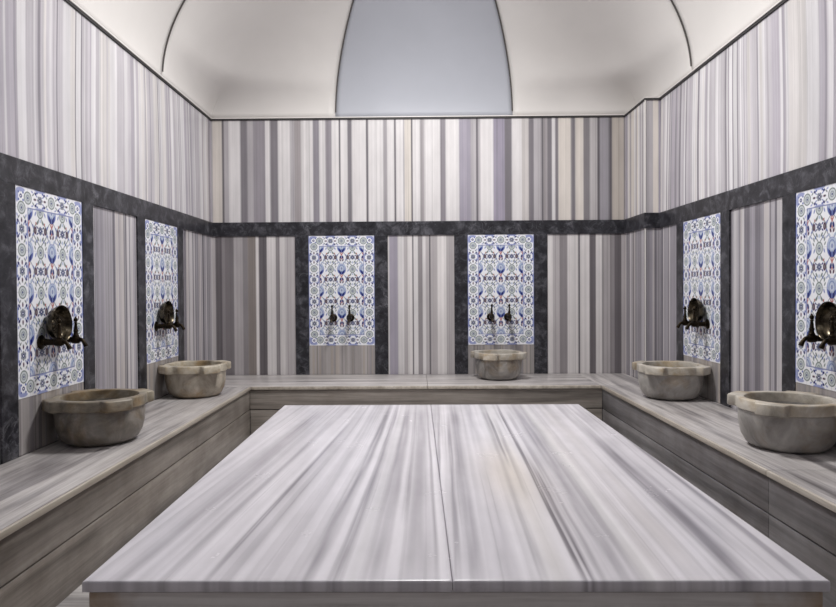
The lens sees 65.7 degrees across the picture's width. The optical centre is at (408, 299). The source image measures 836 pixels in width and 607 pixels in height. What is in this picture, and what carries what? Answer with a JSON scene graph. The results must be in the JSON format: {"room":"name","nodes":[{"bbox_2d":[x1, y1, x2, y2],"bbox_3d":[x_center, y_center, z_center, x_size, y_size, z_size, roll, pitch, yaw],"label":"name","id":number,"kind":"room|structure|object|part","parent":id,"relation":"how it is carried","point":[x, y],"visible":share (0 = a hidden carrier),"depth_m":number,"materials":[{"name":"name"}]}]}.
{"room":"spa","nodes":[
{"label":"spa","id":0,"kind":"room"},
{"bbox_2d":[0,0,212,464],"bbox_3d":[-1.915,-0.222,2.372,0.150,2.727,7.103,0,1,1],"label":"wall","id":1,"kind":"structure","parent":0,"point":[74,102],"depth_m":3.94,"materials":[{"name":"stone"}]},
{"bbox_2d":[0,181,18,463],"bbox_3d":[-1.825,0.100,2.949,0.012,1.267,0.122,0,1,1],"label":"trim","id":2,"kind":"structure","parent":1,"relation":"attached to","point":[9,397],"depth_m":2.94,"materials":[{"name":"grey stone"}]},
{"bbox_2d":[15,185,83,398],"bbox_3d":[-1.824,-0.038,3.308,0.008,1.000,0.600,0,1,1],"label":"tile panel","id":3,"kind":"object","parent":1,"relation":"attached to","point":[48,226],"visible":0.91,"depth_m":3.25,"materials":[{"name":"tile"}]},
{"bbox_2d":[37,318,71,349],"bbox_3d":[-1.742,0.169,3.202,0.156,0.162,0.072,0,1,1],"label":"tap","id":4,"kind":"object","parent":3,"relation":"attached to","point":[42,342],"visible":1,"depth_m":3.19,"materials":[{"name":"black metal"}]},
{"bbox_2d":[46,305,71,340],"bbox_3d":[-1.781,0.122,3.280,0.063,0.190,0.190,0,1,2],"label":"metal bowl","id":5,"kind":"object","parent":4,"relation":"on","point":[62,312],"visible":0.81,"depth_m":3.32,"materials":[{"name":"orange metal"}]},
{"bbox_3d":[-1.728,0.158,3.201,0.031,0.080,0.031,0,1,1],"label":"handle","id":6,"kind":"part","parent":4,"relation":"part of","materials":[{"name":"black metal"}]},
{"bbox_3d":[-1.695,0.224,3.202,0.062,0.052,0.024,0,1,1],"label":"spout","id":7,"kind":"part","parent":4,"relation":"part of","materials":[{"name":"black metal"}]},
{"bbox_2d":[58,316,88,346],"bbox_3d":[-1.741,0.167,3.358,0.156,0.162,0.072,0,1,1],"label":"tap","id":8,"kind":"object","parent":3,"relation":"attached to","point":[75,339],"visible":0.72,"depth_m":3.35,"materials":[{"name":"black metal"}]},
{"bbox_3d":[-1.727,0.156,3.357,0.031,0.080,0.031,0,1,1],"label":"handle","id":9,"kind":"part","parent":8,"relation":"part of","materials":[{"name":"black metal"}]},
{"bbox_3d":[-1.694,0.222,3.358,0.062,0.052,0.024,0,1,1],"label":"spout","id":10,"kind":"part","parent":8,"relation":"part of","materials":[{"name":"black metal"}]},
{"bbox_2d":[19,382,83,455],"bbox_3d":[-1.821,0.595,3.317,0.005,0.267,0.600,0,1,1],"label":"trim","id":11,"kind":"structure","parent":1,"relation":"attached to","point":[37,430],"depth_m":3.17,"materials":[{"name":"stone"}]},
{"bbox_2d":[82,202,95,389],"bbox_3d":[-1.817,0.090,3.670,0.012,1.267,0.122,0,1,1],"label":"trim","id":12,"kind":"structure","parent":1,"relation":"attached to","point":[87,209],"depth_m":3.66,"materials":[{"name":"grey stone"}]},
{"bbox_2d":[0,152,212,236],"bbox_3d":[-1.836,-0.587,2.365,0.012,0.126,7.103,0,1,1],"label":"trim","id":13,"kind":"structure","parent":1,"relation":"attached to","point":[13,170],"depth_m":3.67,"materials":[{"name":"grey stone"}]},
{"bbox_2d":[64,0,211,120],"bbox_3d":[-1.843,-1.584,2.351,0.011,0.014,7.103,0,1,1],"label":"trim","id":14,"kind":"structure","parent":1,"relation":"attached to","point":[70,3],"depth_m":4.21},
{"bbox_2d":[136,217,146,403],"bbox_3d":[-1.808,0.079,4.383,0.012,1.267,0.122,0,1,1],"label":"trim","id":15,"kind":"structure","parent":1,"relation":"attached to","point":[140,222],"depth_m":4.37,"materials":[{"name":"grey stone"}]},
{"bbox_2d":[145,219,178,363],"bbox_3d":[-1.807,-0.059,4.742,0.008,1.000,0.600,0,1,1],"label":"tile panel","id":16,"kind":"object","parent":1,"relation":"attached to","point":[160,238],"visible":0.89,"depth_m":4.70,"materials":[{"name":"tile"}]},
{"bbox_2d":[154,309,177,331],"bbox_3d":[-1.726,0.148,4.616,0.156,0.162,0.072,0,1,1],"label":"tap","id":17,"kind":"object","parent":16,"relation":"attached to","point":[157,325],"visible":1,"depth_m":4.61,"materials":[{"name":"black metal"}]},
{"bbox_2d":[159,301,173,323],"bbox_3d":[-1.764,0.102,4.695,0.063,0.190,0.190,0,1,2],"label":"metal bowl","id":18,"kind":"object","parent":17,"relation":"on","point":[165,306],"visible":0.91,"depth_m":4.74,"materials":[{"name":"brown metal"}]},
{"bbox_3d":[-1.712,0.137,4.616,0.031,0.080,0.031,0,1,1],"label":"handle","id":19,"kind":"part","parent":17,"relation":"part of","materials":[{"name":"black metal"}]},
{"bbox_2d":[163,309,184,329],"bbox_3d":[-1.724,0.146,4.772,0.156,0.162,0.072,0,1,1],"label":"tap","id":20,"kind":"object","parent":16,"relation":"attached to","point":[176,323],"visible":0.7,"depth_m":4.76,"materials":[{"name":"black metal"}]},
{"bbox_2d":[147,356,177,402],"bbox_3d":[-1.804,0.574,4.752,0.005,0.267,0.600,0,1,1],"label":"trim","id":21,"kind":"structure","parent":1,"relation":"attached to","point":[155,380],"depth_m":4.64,"materials":[{"name":"stone"}]},
{"bbox_2d":[177,227,184,360],"bbox_3d":[-1.800,0.069,5.105,0.012,1.267,0.122,0,1,1],"label":"trim","id":22,"kind":"structure","parent":1,"relation":"attached to","point":[180,260],"depth_m":5.09,"materials":[{"name":"grey stone"}]},
{"bbox_2d":[56,417,602,606],"bbox_3d":[0.110,1.180,2.368,4.183,0.100,7.403,0,1,1],"label":"floor","id":23,"kind":"structure","parent":0,"point":[77,598],"depth_m":2.46,"materials":[{"name":"stone"}]},
{"bbox_2d":[0,387,250,606],"bbox_3d":[-1.563,0.945,2.018,0.524,0.399,6.371,0,1,1],"label":"bench","id":24,"kind":"object","parent":23,"relation":"on","point":[66,510],"visible":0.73,"depth_m":2.84,"materials":[{"name":"grey stone"}]},
{"bbox_2d":[42,388,153,446],"bbox_3d":[-1.591,0.609,3.343,0.446,0.236,0.446,0,1,1],"label":"stone basin","id":25,"kind":"object","parent":24,"relation":"on","point":[88,417],"visible":1,"depth_m":3.17,"materials":[{"name":"brown stone"}]},
{"bbox_3d":[-1.591,0.631,3.344,0.428,0.190,0.428,-1,1,-44],"label":"bowl","id":26,"kind":"part","parent":25,"relation":"part of","materials":[{"name":"brown stone"}]},
{"bbox_3d":[-1.573,0.759,2.009,0.508,0.026,6.357,0,1,1],"label":"seat","id":27,"kind":"part","parent":24,"relation":"part of","materials":[{"name":"stone"}]},
{"bbox_2d":[158,360,230,397],"bbox_3d":[-1.572,0.588,4.778,0.446,0.236,0.446,0,1,1],"label":"stone basin","id":28,"kind":"object","parent":24,"relation":"on","point":[187,378],"visible":1,"depth_m":4.60,"materials":[{"name":"beige stone"}]},
{"bbox_3d":[-1.572,0.611,4.778,0.428,0.190,0.428,-1,1,-44],"label":"bowl","id":29,"kind":"part","parent":28,"relation":"part of","materials":[{"name":"beige stone"}]},
{"bbox_2d":[224,373,638,433],"bbox_3d":[0.146,0.884,5.538,3.859,0.399,0.732,0,1,1],"label":"bench","id":30,"kind":"object","parent":23,"relation":"on","point":[269,394],"visible":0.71,"depth_m":5.19,"materials":[{"name":"grey stone"}]},
{"bbox_3d":[-0.816,0.703,5.554,1.938,0.026,0.717,0,1,1],"label":"seat","id":31,"kind":"part","parent":30,"relation":"part of","materials":[{"name":"stone"}]},
{"bbox_2d":[470,349,526,380],"bbox_3d":[0.773,0.564,5.585,0.415,0.231,0.415,-1,1,-19],"label":"stone basin","id":32,"kind":"object","parent":30,"relation":"on","point":[501,364],"visible":1,"depth_m":5.43,"materials":[{"name":"stone"}]},
{"bbox_3d":[0.773,0.586,5.585,0.398,0.186,0.398,0,1,26],"label":"bowl","id":33,"kind":"part","parent":32,"relation":"part of","materials":[{"name":"stone"}]},
{"bbox_3d":[0.844,0.693,5.534,1.378,0.026,0.717,0,1,1],"label":"seat","id":34,"kind":"part","parent":30,"relation":"part of","materials":[{"name":"stone"}]},
{"bbox_2d":[82,404,829,606],"bbox_3d":[0.137,0.927,3.080,2.005,0.385,2.682,0,1,1],"label":"platform","id":35,"kind":"object","parent":23,"relation":"on","point":[463,505],"visible":1,"depth_m":2.14,"materials":[{"name":"white stone"}]},
{"bbox_2d":[602,385,835,606],"bbox_3d":[1.764,0.925,1.978,0.540,0.399,6.369,0,1,1],"label":"bench","id":36,"kind":"object","parent":23,"relation":"on","point":[789,498],"visible":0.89,"depth_m":3.02,"materials":[{"name":"grey stone"}]},
{"bbox_2d":[632,361,710,400],"bbox_3d":[1.838,0.570,4.558,0.446,0.236,0.446,0,1,1],"label":"stone basin","id":37,"kind":"object","parent":36,"relation":"on","point":[661,380],"visible":1,"depth_m":4.39,"materials":[{"name":"grey stone"}]},
{"bbox_3d":[1.838,0.593,4.558,0.428,0.190,0.428,-1,1,-44],"label":"bowl","id":38,"kind":"part","parent":37,"relation":"part of","materials":[{"name":"grey stone"}]},
{"bbox_3d":[1.794,0.710,3.935,0.524,0.026,2.424,0,1,1],"label":"seat","id":39,"kind":"part","parent":36,"relation":"part of","materials":[{"name":"stone"}]},
{"bbox_2d":[727,391,835,453],"bbox_3d":[1.826,0.591,3.128,0.446,0.236,0.446,0,1,1],"label":"stone basin","id":40,"kind":"object","parent":36,"relation":"on","point":[798,422],"visible":1,"depth_m":2.97,"materials":[{"name":"grey stone"}]},
{"bbox_3d":[1.756,0.757,0.756,0.524,0.026,3.931,0,1,1],"label":"seat","id":41,"kind":"part","parent":36,"relation":"part of","materials":[{"name":"stone"}]},
{"bbox_2d":[211,117,624,417],"bbox_3d":[0.157,-0.287,5.973,4.208,2.727,0.150,0,1,1],"label":"wall","id":42,"kind":"structure","parent":0,"point":[467,169],"depth_m":5.89,"materials":[{"name":"stone"}]},
{"bbox_2d":[295,236,309,374],"bbox_3d":[-0.973,0.052,5.911,0.122,1.267,0.012,0,1,1],"label":"trim","id":43,"kind":"structure","parent":42,"relation":"attached to","point":[301,242],"depth_m":5.91,"materials":[{"name":"grey stone"}]},
{"bbox_2d":[308,235,374,345],"bbox_3d":[-0.613,-0.084,5.906,0.600,1.000,0.008,0,1,1],"label":"tile panel","id":44,"kind":"object","parent":42,"relation":"attached to","point":[341,268],"visible":1,"depth_m":5.90,"materials":[{"name":"tile"}]},
{"bbox_2d":[329,305,336,322],"bbox_3d":[-0.690,0.124,5.829,0.072,0.162,0.156,0,1,1],"label":"tap","id":45,"kind":"object","parent":44,"relation":"attached to","point":[333,317],"visible":1,"depth_m":5.81,"materials":[{"name":"black metal"}]},
{"bbox_2d":[347,305,353,322],"bbox_3d":[-0.534,0.124,5.827,0.072,0.162,0.156,0,1,1],"label":"tap","id":46,"kind":"object","parent":44,"relation":"attached to","point":[350,317],"visible":1,"depth_m":5.80,"materials":[{"name":"black metal"}]},
{"bbox_2d":[309,345,374,374],"bbox_3d":[-0.609,0.550,5.916,0.600,0.267,0.005,0,1,1],"label":"panel","id":47,"kind":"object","parent":42,"relation":"attached to","point":[323,359],"depth_m":5.91,"materials":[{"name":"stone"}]},
{"bbox_2d":[374,235,388,373],"bbox_3d":[-0.251,0.048,5.902,0.122,1.267,0.012,0,1,1],"label":"trim","id":48,"kind":"structure","parent":42,"relation":"attached to","point":[380,241],"depth_m":5.90,"materials":[{"name":"grey stone"}]},
{"bbox_2d":[212,114,624,120],"bbox_3d":[0.078,-1.647,5.874,3.748,0.014,0.011,0,1,1],"label":"trim","id":49,"kind":"structure","parent":42,"relation":"attached to","point":[598,115],"depth_m":5.87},
{"bbox_2d":[213,220,623,236],"bbox_3d":[0.079,-0.650,5.888,3.734,0.126,0.012,0,1,1],"label":"trim","id":50,"kind":"structure","parent":42,"relation":"attached to","point":[507,226],"depth_m":5.88,"materials":[{"name":"grey stone"}]},
{"bbox_2d":[454,235,467,373],"bbox_3d":[0.474,0.043,5.894,0.122,1.267,0.012,0,1,1],"label":"trim","id":51,"kind":"structure","parent":42,"relation":"attached to","point":[460,241],"depth_m":5.89,"materials":[{"name":"grey stone"}]},
{"bbox_2d":[468,344,533,373],"bbox_3d":[0.839,0.541,5.899,0.600,0.267,0.005,0,1,1],"label":"panel","id":52,"kind":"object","parent":42,"relation":"attached to","point":[528,363],"depth_m":5.89,"materials":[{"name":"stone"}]},
{"bbox_2d":[468,234,533,344],"bbox_3d":[0.835,-0.092,5.889,0.600,1.000,0.008,0,1,1],"label":"tile panel","id":53,"kind":"object","parent":42,"relation":"attached to","point":[500,266],"visible":0.98,"depth_m":5.88,"materials":[{"name":"tile"}]},
{"bbox_2d":[487,304,494,321],"bbox_3d":[0.741,0.116,5.812,0.072,0.162,0.156,0,1,1],"label":"tap","id":54,"kind":"object","parent":53,"relation":"attached to","point":[490,316],"visible":1,"depth_m":5.79,"materials":[{"name":"black metal"}]},
{"bbox_2d":[504,304,511,321],"bbox_3d":[0.897,0.115,5.810,0.072,0.162,0.156,0,1,1],"label":"tap","id":55,"kind":"object","parent":53,"relation":"attached to","point":[507,316],"visible":1,"depth_m":5.79,"materials":[{"name":"black metal"}]},
{"bbox_2d":[534,234,547,373],"bbox_3d":[1.196,0.039,5.885,0.122,1.267,0.012,0,1,1],"label":"trim","id":56,"kind":"structure","parent":42,"relation":"attached to","point":[540,240],"depth_m":5.88,"materials":[{"name":"grey stone"}]},
{"bbox_2d":[72,0,779,117],"bbox_3d":[0.088,-2.201,2.245,4.183,1.211,7.256,0,1,1],"label":"ceiling","id":57,"kind":"structure","parent":0,"point":[230,58],"depth_m":5.52,"materials":[{"name":"white paint"}]},
{"bbox_2d":[625,101,644,378],"bbox_3d":[2.007,-0.293,5.615,0.100,2.727,0.523,0,1,1],"label":"wall","id":58,"kind":"structure","parent":0,"point":[634,121],"depth_m":5.62,"materials":[{"name":"stone"}]},
{"bbox_2d":[624,213,645,233],"bbox_3d":[1.949,-0.658,5.604,0.012,0.126,0.536,0,1,1],"label":"trim","id":59,"kind":"structure","parent":58,"relation":"attached to","point":[637,222],"depth_m":5.55,"materials":[{"name":"grey stone"}]},
{"bbox_2d":[624,96,658,116],"bbox_3d":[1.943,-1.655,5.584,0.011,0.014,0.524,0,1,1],"label":"trim","id":60,"kind":"structure","parent":58,"relation":"attached to","point":[641,101],"depth_m":5.57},
{"bbox_2d":[646,100,660,360],"bbox_3d":[2.093,-0.290,5.402,0.272,2.727,0.100,0,1,1],"label":"wall","id":61,"kind":"structure","parent":0,"point":[653,107],"depth_m":5.35,"materials":[{"name":"stone"}]},
{"bbox_2d":[644,100,645,360],"bbox_3d":[1.952,-0.488,5.349,0.010,2.328,0.010,0,1,1],"label":"trim","id":62,"kind":"structure","parent":61,"relation":"attached to","point":[644,100],"depth_m":5.34,"materials":[{"name":"grey stone"}]},
{"bbox_2d":[646,213,659,227],"bbox_3d":[2.008,-0.654,5.341,0.113,0.126,0.012,0,1,1],"label":"trim","id":63,"kind":"structure","parent":61,"relation":"attached to","point":[652,219],"depth_m":5.33,"materials":[{"name":"grey stone"}]},
{"bbox_2d":[661,0,835,446],"bbox_3d":[2.115,-0.242,2.062,0.150,2.727,6.580,0,1,1],"label":"wall","id":64,"kind":"structure","parent":0,"point":[764,107],"depth_m":3.87,"materials":[{"name":"stone"}]},
{"bbox_2d":[676,222,683,360],"bbox_3d":[2.070,0.048,4.941,0.012,1.267,0.122,0,1,1],"label":"trim","id":65,"kind":"structure","parent":64,"relation":"attached to","point":[679,226],"depth_m":4.94,"materials":[{"name":"grey stone"}]},
{"bbox_2d":[683,213,719,362],"bbox_3d":[2.066,-0.081,4.579,0.008,1.000,0.600,0,1,1],"label":"tile panel","id":66,"kind":"object","parent":64,"relation":"attached to","point":[701,236],"visible":0.92,"depth_m":4.53,"materials":[{"name":"tile"}]},
{"bbox_2d":[676,306,698,327],"bbox_3d":[1.987,0.126,4.630,0.156,0.162,0.072,0,1,1],"label":"tap","id":67,"kind":"object","parent":66,"relation":"attached to","point":[685,322],"visible":0.68,"depth_m":4.62,"materials":[{"name":"black metal"}]},
{"bbox_3d":[1.973,0.115,4.630,0.031,0.080,0.031,0,1,1],"label":"handle","id":68,"kind":"part","parent":67,"relation":"part of","materials":[{"name":"black metal"}]},
{"bbox_2d":[688,298,703,321],"bbox_3d":[2.025,0.081,4.551,0.063,0.190,0.190,0,1,2],"label":"metal bowl","id":69,"kind":"object","parent":67,"relation":"on","point":[694,302],"visible":0.92,"depth_m":4.59,"materials":[{"name":"brown metal"}]},
{"bbox_2d":[685,307,709,329],"bbox_3d":[1.985,0.128,4.474,0.156,0.162,0.072,0,1,1],"label":"tap","id":70,"kind":"object","parent":66,"relation":"attached to","point":[694,323],"visible":1,"depth_m":4.46,"materials":[{"name":"black metal"}]},
{"bbox_3d":[1.971,0.117,4.474,0.031,0.080,0.031,0,1,1],"label":"handle","id":71,"kind":"part","parent":70,"relation":"part of","materials":[{"name":"black metal"}]},
{"bbox_2d":[684,355,719,402],"bbox_3d":[2.071,0.553,4.588,0.005,0.267,0.600,0,1,1],"label":"trim","id":72,"kind":"structure","parent":64,"relation":"attached to","point":[710,389],"depth_m":4.43,"materials":[{"name":"stone"}]},
{"bbox_2d":[658,0,787,99],"bbox_3d":[2.026,-1.603,2.043,0.011,0.014,6.580,0,1,1],"label":"trim","id":73,"kind":"structure","parent":64,"relation":"attached to","point":[783,1],"depth_m":4.15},
{"bbox_2d":[720,210,730,406],"bbox_3d":[2.061,0.058,4.220,0.012,1.267,0.122,0,1,1],"label":"trim","id":74,"kind":"structure","parent":64,"relation":"attached to","point":[725,217],"depth_m":4.21,"materials":[{"name":"grey stone"}]},
{"bbox_2d":[660,156,835,227],"bbox_3d":[2.031,-0.607,2.057,0.012,0.126,6.580,0,1,1],"label":"trim","id":75,"kind":"structure","parent":64,"relation":"attached to","point":[822,173],"depth_m":3.78,"materials":[{"name":"grey stone"}]},
{"bbox_2d":[782,193,795,390],"bbox_3d":[2.053,0.069,3.496,0.012,1.267,0.122,0,1,1],"label":"trim","id":76,"kind":"structure","parent":64,"relation":"attached to","point":[788,201],"depth_m":3.49,"materials":[{"name":"grey stone"}]},
{"bbox_2d":[795,183,835,391],"bbox_3d":[2.049,-0.059,3.133,0.008,1.000,0.600,0,1,1],"label":"tile panel","id":77,"kind":"object","parent":64,"relation":"attached to","point":[816,207],"visible":0.9,"depth_m":3.26,"materials":[{"name":"tile"}]},
{"bbox_2d":[798,313,830,346],"bbox_3d":[1.970,0.147,3.145,0.156,0.162,0.072,0,1,1],"label":"tap","id":78,"kind":"object","parent":77,"relation":"attached to","point":[811,337],"visible":0.7,"depth_m":3.14,"materials":[{"name":"black metal"}]},
{"bbox_3d":[1.923,0.203,3.147,0.062,0.052,0.024,0,1,1],"label":"spout","id":79,"kind":"part","parent":78,"relation":"part of","materials":[{"name":"black metal"}]},
{"bbox_3d":[1.955,0.136,3.145,0.031,0.080,0.031,0,1,1],"label":"handle","id":80,"kind":"part","parent":78,"relation":"part of","materials":[{"name":"black metal"}]},
{"bbox_2d":[815,301,835,339],"bbox_3d":[2.007,0.102,3.066,0.063,0.190,0.190,0,1,2],"label":"metal bowl","id":81,"kind":"object","parent":78,"relation":"on","point":[826,309],"visible":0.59,"depth_m":3.13,"materials":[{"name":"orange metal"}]},
{"bbox_2d":[818,315,835,349],"bbox_3d":[1.968,0.150,2.989,0.156,0.162,0.072,0,1,1],"label":"tap","id":82,"kind":"object","parent":77,"relation":"attached to","point":[831,339],"visible":1,"depth_m":2.98,"materials":[{"name":"black metal"}]},
{"bbox_3d":[1.921,0.205,2.991,0.062,0.052,0.024,0,1,1],"label":"spout","id":83,"kind":"part","parent":82,"relation":"part of","materials":[{"name":"black metal"}]},
{"bbox_3d":[1.954,0.139,2.989,0.031,0.080,0.031,0,1,1],"label":"handle","id":84,"kind":"part","parent":82,"relation":"part of","materials":[{"name":"black metal"}]},
{"bbox_2d":[796,382,835,446],"bbox_3d":[2.054,0.574,3.142,0.005,0.267,0.600,0,1,1],"label":"trim","id":85,"kind":"structure","parent":64,"relation":"attached to","point":[800,387],"depth_m":3.27,"materials":[{"name":"stone"}]}
]}

